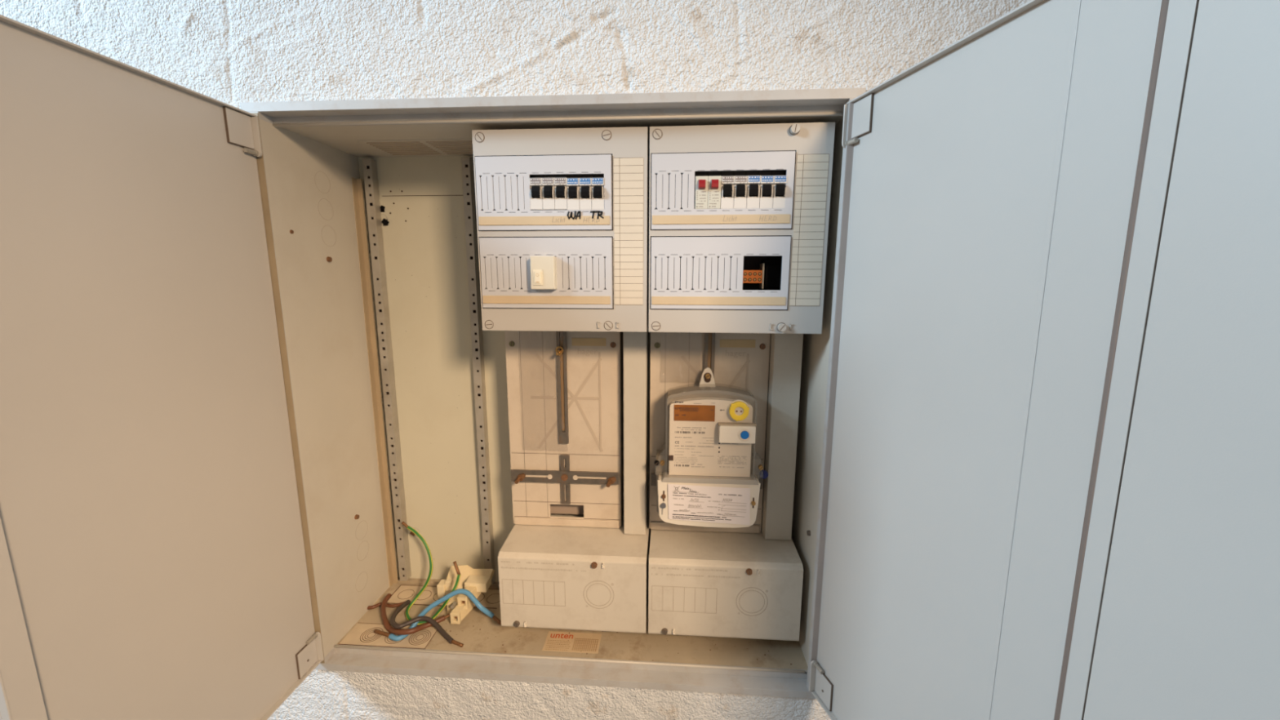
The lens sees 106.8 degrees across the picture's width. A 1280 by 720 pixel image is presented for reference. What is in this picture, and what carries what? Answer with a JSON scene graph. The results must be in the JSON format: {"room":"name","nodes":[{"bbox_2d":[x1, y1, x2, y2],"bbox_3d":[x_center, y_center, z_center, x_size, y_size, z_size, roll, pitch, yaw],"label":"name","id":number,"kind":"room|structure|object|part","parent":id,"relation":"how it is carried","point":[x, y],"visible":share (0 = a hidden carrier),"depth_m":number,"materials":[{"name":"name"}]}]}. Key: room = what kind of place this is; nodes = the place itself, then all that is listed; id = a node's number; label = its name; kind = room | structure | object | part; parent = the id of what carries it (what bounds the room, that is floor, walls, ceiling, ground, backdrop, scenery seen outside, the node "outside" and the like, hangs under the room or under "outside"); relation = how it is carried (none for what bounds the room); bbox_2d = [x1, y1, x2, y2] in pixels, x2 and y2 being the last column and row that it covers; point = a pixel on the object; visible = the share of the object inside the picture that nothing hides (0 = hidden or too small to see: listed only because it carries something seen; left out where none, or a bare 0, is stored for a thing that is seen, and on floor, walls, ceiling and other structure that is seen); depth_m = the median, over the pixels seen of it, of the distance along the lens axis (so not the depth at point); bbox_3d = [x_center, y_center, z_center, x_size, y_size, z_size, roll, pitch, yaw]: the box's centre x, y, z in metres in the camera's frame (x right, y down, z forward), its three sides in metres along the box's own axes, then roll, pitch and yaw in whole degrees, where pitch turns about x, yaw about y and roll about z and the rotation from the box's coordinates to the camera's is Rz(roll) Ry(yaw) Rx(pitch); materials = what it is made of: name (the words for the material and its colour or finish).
{"room":"electrical utility room","nodes":[
{"label":"electrical utility room","id":0,"kind":"room"},
{"bbox_2d":[0,0,1030,719],"bbox_3d":[-0.047,-0.027,0.719,3.382,1.899,0.099,1,9,4],"label":"wall","id":1,"kind":"structure","parent":0,"point":[232,52],"depth_m":0.63,"materials":[{"name":"white paint"}]},
{"bbox_2d":[0,0,1279,719],"bbox_3d":[-0.070,0.106,0.585,0.969,0.880,0.653,1,9,4],"label":"electrical cabinet","id":2,"kind":"object","parent":1,"relation":"attached to","point":[1037,470],"depth_m":0.51,"materials":[{"name":"metal"}]},
{"bbox_3d":[-0.544,0.109,0.552,0.016,0.842,0.338,1,9,4],"label":"door","id":3,"kind":"part","parent":2,"relation":"part of","materials":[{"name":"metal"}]},
{"bbox_3d":[-0.527,0.083,0.720,0.010,0.852,0.001,1,9,4],"label":"hinge edge trim","id":4,"kind":"part","parent":2,"relation":"part of","materials":[{"name":"grey metal"}]},
{"bbox_3d":[-0.516,0.064,0.823,0.002,0.835,0.208,1,9,4],"label":"panel","id":5,"kind":"part","parent":2,"relation":"part of","materials":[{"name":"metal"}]},
{"bbox_2d":[367,601,404,609],"bbox_3d":[-0.487,0.467,0.909,0.082,0.010,0.015,-1,10,-5],"label":"wire","id":6,"kind":"object","parent":2,"relation":"on","point":[388,605],"visible":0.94,"depth_m":0.91,"materials":[{"name":"brown metal"}]},
{"bbox_3d":[-0.486,0.047,0.914,0.022,0.817,0.018,1,9,4],"label":"mounting rail","id":7,"kind":"part","parent":2,"relation":"part of","materials":[{"name":"metal"}]},
{"bbox_2d":[380,593,449,635],"bbox_3d":[-0.425,0.468,0.863,0.154,0.019,0.072,3,10,18],"label":"wire","id":8,"kind":"object","parent":2,"relation":"on","point":[388,628],"visible":1,"depth_m":0.85,"materials":[{"name":"brown metal"}]},
{"bbox_3d":[-0.393,0.476,0.889,0.238,0.001,0.164,1,9,4],"label":"cable gland plate","id":9,"kind":"part","parent":2,"relation":"part of","materials":[{"name":"plastic"}]},
{"bbox_2d":[390,600,463,647],"bbox_3d":[-0.390,0.471,0.839,0.180,0.024,0.060,7,12,36],"label":"wire","id":10,"kind":"object","parent":2,"relation":"on","point":[429,620],"visible":1,"depth_m":0.84,"materials":[{"name":"metal"}]},
{"bbox_2d":[401,521,460,625],"bbox_3d":[-0.414,0.400,0.893,0.153,0.149,0.073,6,11,31],"label":"earth wire","id":11,"kind":"object","parent":2,"relation":"in","point":[408,617],"visible":0.98,"depth_m":0.91,"materials":[{"name":"green metal"}]},
{"bbox_2d":[373,588,501,640],"bbox_3d":[-0.360,0.452,0.851,0.219,0.062,0.041,-2,10,-12],"label":"wire","id":12,"kind":"object","parent":2,"relation":"in","point":[393,637],"visible":0.99,"depth_m":0.86,"materials":[{"name":"blue metal"}]},
{"bbox_2d":[436,564,494,624],"bbox_3d":[-0.340,0.442,0.901,0.101,0.064,0.099,1,9,4],"label":"holder","id":13,"kind":"object","parent":2,"relation":"on","point":[476,581],"visible":0.88,"depth_m":0.91,"materials":[{"name":"plastic"}]},
{"bbox_3d":[-0.308,0.049,0.903,0.022,0.817,0.018,1,9,4],"label":"mounting rail","id":14,"kind":"part","parent":2,"relation":"part of","materials":[{"name":"metal"}]},
{"bbox_3d":[-0.093,-0.349,0.773,0.705,0.002,0.088,1,9,4],"label":"cable entry plate","id":15,"kind":"part","parent":2,"relation":"part of","materials":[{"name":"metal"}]},
{"bbox_3d":[-0.131,0.086,0.708,0.830,0.880,0.027,1,9,4],"label":"frame","id":16,"kind":"part","parent":2,"relation":"part of","materials":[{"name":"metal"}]},
{"bbox_3d":[-0.112,0.051,0.904,0.795,0.835,0.012,1,9,4],"label":"panel","id":17,"kind":"part","parent":2,"relation":"part of","materials":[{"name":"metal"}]},
{"bbox_2d":[471,126,649,332],"bbox_3d":[-0.112,-0.187,0.712,0.247,0.283,0.063,1,9,4],"label":"cover","id":18,"kind":"object","parent":2,"relation":"attached to","point":[602,255],"visible":1,"depth_m":0.68,"materials":[{"name":"plastic"}]},
{"bbox_2d":[529,174,545,210],"bbox_3d":[-0.146,-0.241,0.701,0.017,0.062,0.064,1,9,4],"label":"circuit breaker","id":19,"kind":"object","parent":18,"relation":"attached to","point":[535,183],"visible":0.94,"depth_m":0.68,"materials":[{"name":"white plastic"}]},
{"bbox_2d":[529,256,565,291],"bbox_3d":[-0.138,-0.129,0.713,0.035,0.058,0.072,1,9,4],"label":"module","id":20,"kind":"object","parent":18,"relation":"attached to","point":[543,268],"visible":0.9,"depth_m":0.68,"materials":[{"name":"white plastic"}]},
{"bbox_2d":[542,174,557,209],"bbox_3d":[-0.128,-0.241,0.700,0.017,0.062,0.064,1,9,4],"label":"circuit breaker","id":21,"kind":"object","parent":18,"relation":"attached to","point":[548,183],"visible":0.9,"depth_m":0.67,"materials":[{"name":"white plastic"}]},
{"bbox_2d":[554,173,568,209],"bbox_3d":[-0.111,-0.240,0.699,0.017,0.062,0.064,1,9,4],"label":"circuit breaker","id":22,"kind":"object","parent":18,"relation":"attached to","point":[560,183],"visible":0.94,"depth_m":0.67,"materials":[{"name":"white plastic"}]},
{"bbox_2d":[566,173,581,212],"bbox_3d":[-0.093,-0.239,0.698,0.017,0.062,0.064,1,9,4],"label":"circuit breaker","id":23,"kind":"object","parent":18,"relation":"attached to","point":[572,182],"visible":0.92,"depth_m":0.67,"materials":[{"name":"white plastic"}]},
{"bbox_2d":[578,173,593,212],"bbox_3d":[-0.075,-0.239,0.697,0.017,0.062,0.064,1,9,4],"label":"circuit breaker","id":24,"kind":"object","parent":18,"relation":"attached to","point":[585,181],"visible":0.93,"depth_m":0.67,"materials":[{"name":"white plastic"}]},
{"bbox_2d":[591,173,604,209],"bbox_3d":[-0.058,-0.239,0.696,0.017,0.062,0.064,1,9,4],"label":"circuit breaker","id":25,"kind":"object","parent":18,"relation":"attached to","point":[597,181],"visible":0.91,"depth_m":0.67,"materials":[{"name":"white plastic"}]},
{"bbox_3d":[-0.117,-0.345,0.741,0.798,0.002,0.183,1,9,4],"label":"panel","id":26,"kind":"part","parent":2,"relation":"part of","materials":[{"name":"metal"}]},
{"bbox_3d":[-0.133,0.103,0.855,0.200,0.402,0.080,1,9,4],"label":"meter mounting panel","id":27,"kind":"part","parent":2,"relation":"part of","materials":[{"name":"beige plastic"}]},
{"bbox_2d":[542,631,601,653],"bbox_3d":[-0.117,0.488,0.823,0.095,0.001,0.045,1,9,4],"label":"sticker","id":28,"kind":"object","parent":2,"relation":"attached to","point":[585,642],"visible":1,"depth_m":0.82,"materials":[{"name":"paper"}]},
{"bbox_2d":[545,638,598,651],"bbox_3d":[-0.116,0.489,0.819,0.088,0.001,0.029,1,9,4],"label":"print","id":29,"kind":"object","parent":28,"relation":"on","point":[555,644],"depth_m":0.82,"materials":[{"name":"beige"}]},
{"bbox_3d":[-0.119,0.478,0.877,0.798,0.006,0.185,1,9,4],"label":"panel","id":30,"kind":"part","parent":2,"relation":"part of","materials":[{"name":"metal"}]},
{"bbox_2d":[497,513,650,633],"bbox_3d":[-0.109,0.378,0.867,0.248,0.142,0.155,1,9,4],"label":"terminal cover","id":31,"kind":"object","parent":2,"relation":"attached to","point":[559,577],"visible":0.98,"depth_m":0.80,"materials":[{"name":"plastic"}]},
{"bbox_2d":[500,560,585,571],"bbox_3d":[-0.161,0.342,0.789,0.144,0.014,0.001,1,9,4],"label":"print","id":32,"kind":"object","parent":31,"relation":"on","point":[505,566],"depth_m":0.79},
{"bbox_2d":[622,331,647,534],"bbox_3d":[-0.007,0.120,0.857,0.041,0.369,0.087,1,9,4],"label":"duct cover","id":33,"kind":"object","parent":2,"relation":"attached to","point":[634,343],"visible":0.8,"depth_m":0.81,"materials":[{"name":"plastic"}]},
{"bbox_3d":[0.118,0.105,0.845,0.200,0.402,0.067,1,9,4],"label":"meter mounting panel","id":34,"kind":"part","parent":2,"relation":"part of","materials":[{"name":"beige plastic"}]},
{"bbox_2d":[653,366,768,528],"bbox_3d":[0.118,0.143,0.785,0.187,0.258,0.066,1,9,4],"label":"meter","id":35,"kind":"object","parent":2,"relation":"attached to","point":[708,473],"visible":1,"depth_m":0.77,"materials":[{"name":"plastic"},{"name":"paper"}]},
{"bbox_2d":[672,491,746,520],"bbox_3d":[0.112,0.238,0.773,0.120,0.049,0.001,1,9,4],"label":"print","id":36,"kind":"object","parent":35,"relation":"on","point":[686,505],"depth_m":0.77},
{"bbox_2d":[674,401,746,467],"bbox_3d":[0.114,0.121,0.765,0.117,0.110,0.001,1,9,4],"label":"print","id":37,"kind":"object","parent":35,"relation":"on","point":[697,444],"depth_m":0.77},
{"bbox_3d":[0.114,0.125,0.774,0.132,0.128,0.015,1,9,4],"label":"plate","id":38,"kind":"part","parent":35,"relation":"part of","materials":[{"name":"white plastic"}]},
{"bbox_3d":[0.154,0.116,0.755,0.060,0.030,0.014,1,9,4],"label":"button plate","id":39,"kind":"part","parent":35,"relation":"part of","materials":[{"name":"white plastic"}]},
{"bbox_2d":[648,517,803,640],"bbox_3d":[0.142,0.382,0.850,0.248,0.142,0.155,1,9,4],"label":"terminal cover","id":40,"kind":"object","parent":2,"relation":"attached to","point":[704,584],"visible":1,"depth_m":0.78,"materials":[{"name":"plastic"}]},
{"bbox_2d":[651,566,740,578],"bbox_3d":[0.090,0.346,0.773,0.144,0.015,0.001,1,9,4],"label":"print","id":41,"kind":"object","parent":40,"relation":"on","point":[657,572],"depth_m":0.77},
{"bbox_2d":[648,121,835,333],"bbox_3d":[0.138,-0.183,0.692,0.247,0.283,0.067,1,10,5],"label":"cover","id":42,"kind":"object","parent":2,"relation":"attached to","point":[698,258],"depth_m":0.67,"materials":[{"name":"plastic"}]},
{"bbox_2d":[693,171,708,208],"bbox_3d":[0.087,-0.238,0.684,0.017,0.060,0.062,1,9,4],"label":"switch","id":43,"kind":"object","parent":42,"relation":"attached to","point":[701,178],"visible":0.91,"depth_m":0.66,"materials":[{"name":"plastic"}]},
{"bbox_2d":[707,170,721,208],"bbox_3d":[0.105,-0.238,0.682,0.017,0.060,0.062,1,9,4],"label":"switch","id":44,"kind":"object","parent":42,"relation":"attached to","point":[714,177],"visible":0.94,"depth_m":0.66,"materials":[{"name":"plastic"}]},
{"bbox_2d":[720,171,734,208],"bbox_3d":[0.122,-0.236,0.682,0.017,0.062,0.064,1,9,4],"label":"circuit breaker","id":45,"kind":"object","parent":42,"relation":"attached to","point":[727,178],"visible":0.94,"depth_m":0.66,"materials":[{"name":"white plastic"}]},
{"bbox_2d":[733,171,747,208],"bbox_3d":[0.140,-0.236,0.680,0.017,0.062,0.064,1,9,4],"label":"circuit breaker","id":46,"kind":"object","parent":42,"relation":"attached to","point":[740,181],"visible":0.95,"depth_m":0.66,"materials":[{"name":"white plastic"}]},
{"bbox_3d":[0.167,-0.125,0.715,0.028,0.019,0.033,1,9,4],"label":"terminal strip","id":47,"kind":"part","parent":42,"relation":"part of","materials":[{"name":"orange plastic"}]},
{"bbox_2d":[745,170,760,210],"bbox_3d":[0.158,-0.235,0.679,0.017,0.062,0.064,1,9,4],"label":"circuit breaker","id":48,"kind":"object","parent":42,"relation":"attached to","point":[753,182],"visible":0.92,"depth_m":0.65,"materials":[{"name":"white plastic"}]},
{"bbox_2d":[758,170,773,210],"bbox_3d":[0.175,-0.235,0.677,0.017,0.062,0.064,1,9,4],"label":"circuit breaker","id":49,"kind":"object","parent":42,"relation":"attached to","point":[766,183],"visible":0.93,"depth_m":0.65,"materials":[{"name":"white plastic"}]},
{"bbox_2d":[758,259,781,292],"bbox_3d":[0.195,-0.124,0.714,0.028,0.050,0.032,1,9,4],"label":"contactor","id":50,"kind":"object","parent":42,"relation":"attached to","point":[771,268],"visible":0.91,"depth_m":0.70,"materials":[{"name":"black plastic"}]},
{"bbox_2d":[771,170,786,210],"bbox_3d":[0.193,-0.234,0.676,0.017,0.062,0.064,1,9,4],"label":"circuit breaker","id":51,"kind":"object","parent":42,"relation":"attached to","point":[780,179],"visible":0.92,"depth_m":0.65,"materials":[{"name":"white plastic"}]},
{"bbox_2d":[761,333,803,540],"bbox_3d":[0.243,0.124,0.841,0.048,0.369,0.087,1,9,4],"label":"duct cover","id":52,"kind":"object","parent":2,"relation":"attached to","point":[785,356],"visible":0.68,"depth_m":0.80,"materials":[{"name":"plastic"}]},
{"bbox_3d":[0.279,0.073,0.783,0.002,0.835,0.183,1,9,4],"label":"panel","id":53,"kind":"part","parent":2,"relation":"part of","materials":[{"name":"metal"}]},
{"bbox_3d":[0.268,0.093,0.668,0.008,0.852,0.001,1,9,4],"label":"hinge edge trim","id":54,"kind":"part","parent":2,"relation":"part of","materials":[{"name":"grey metal"}]},
{"bbox_3d":[0.326,0.125,0.456,0.016,0.848,0.453,-2,9,-14],"label":"door","id":55,"kind":"part","parent":2,"relation":"part of","materials":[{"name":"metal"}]}
]}

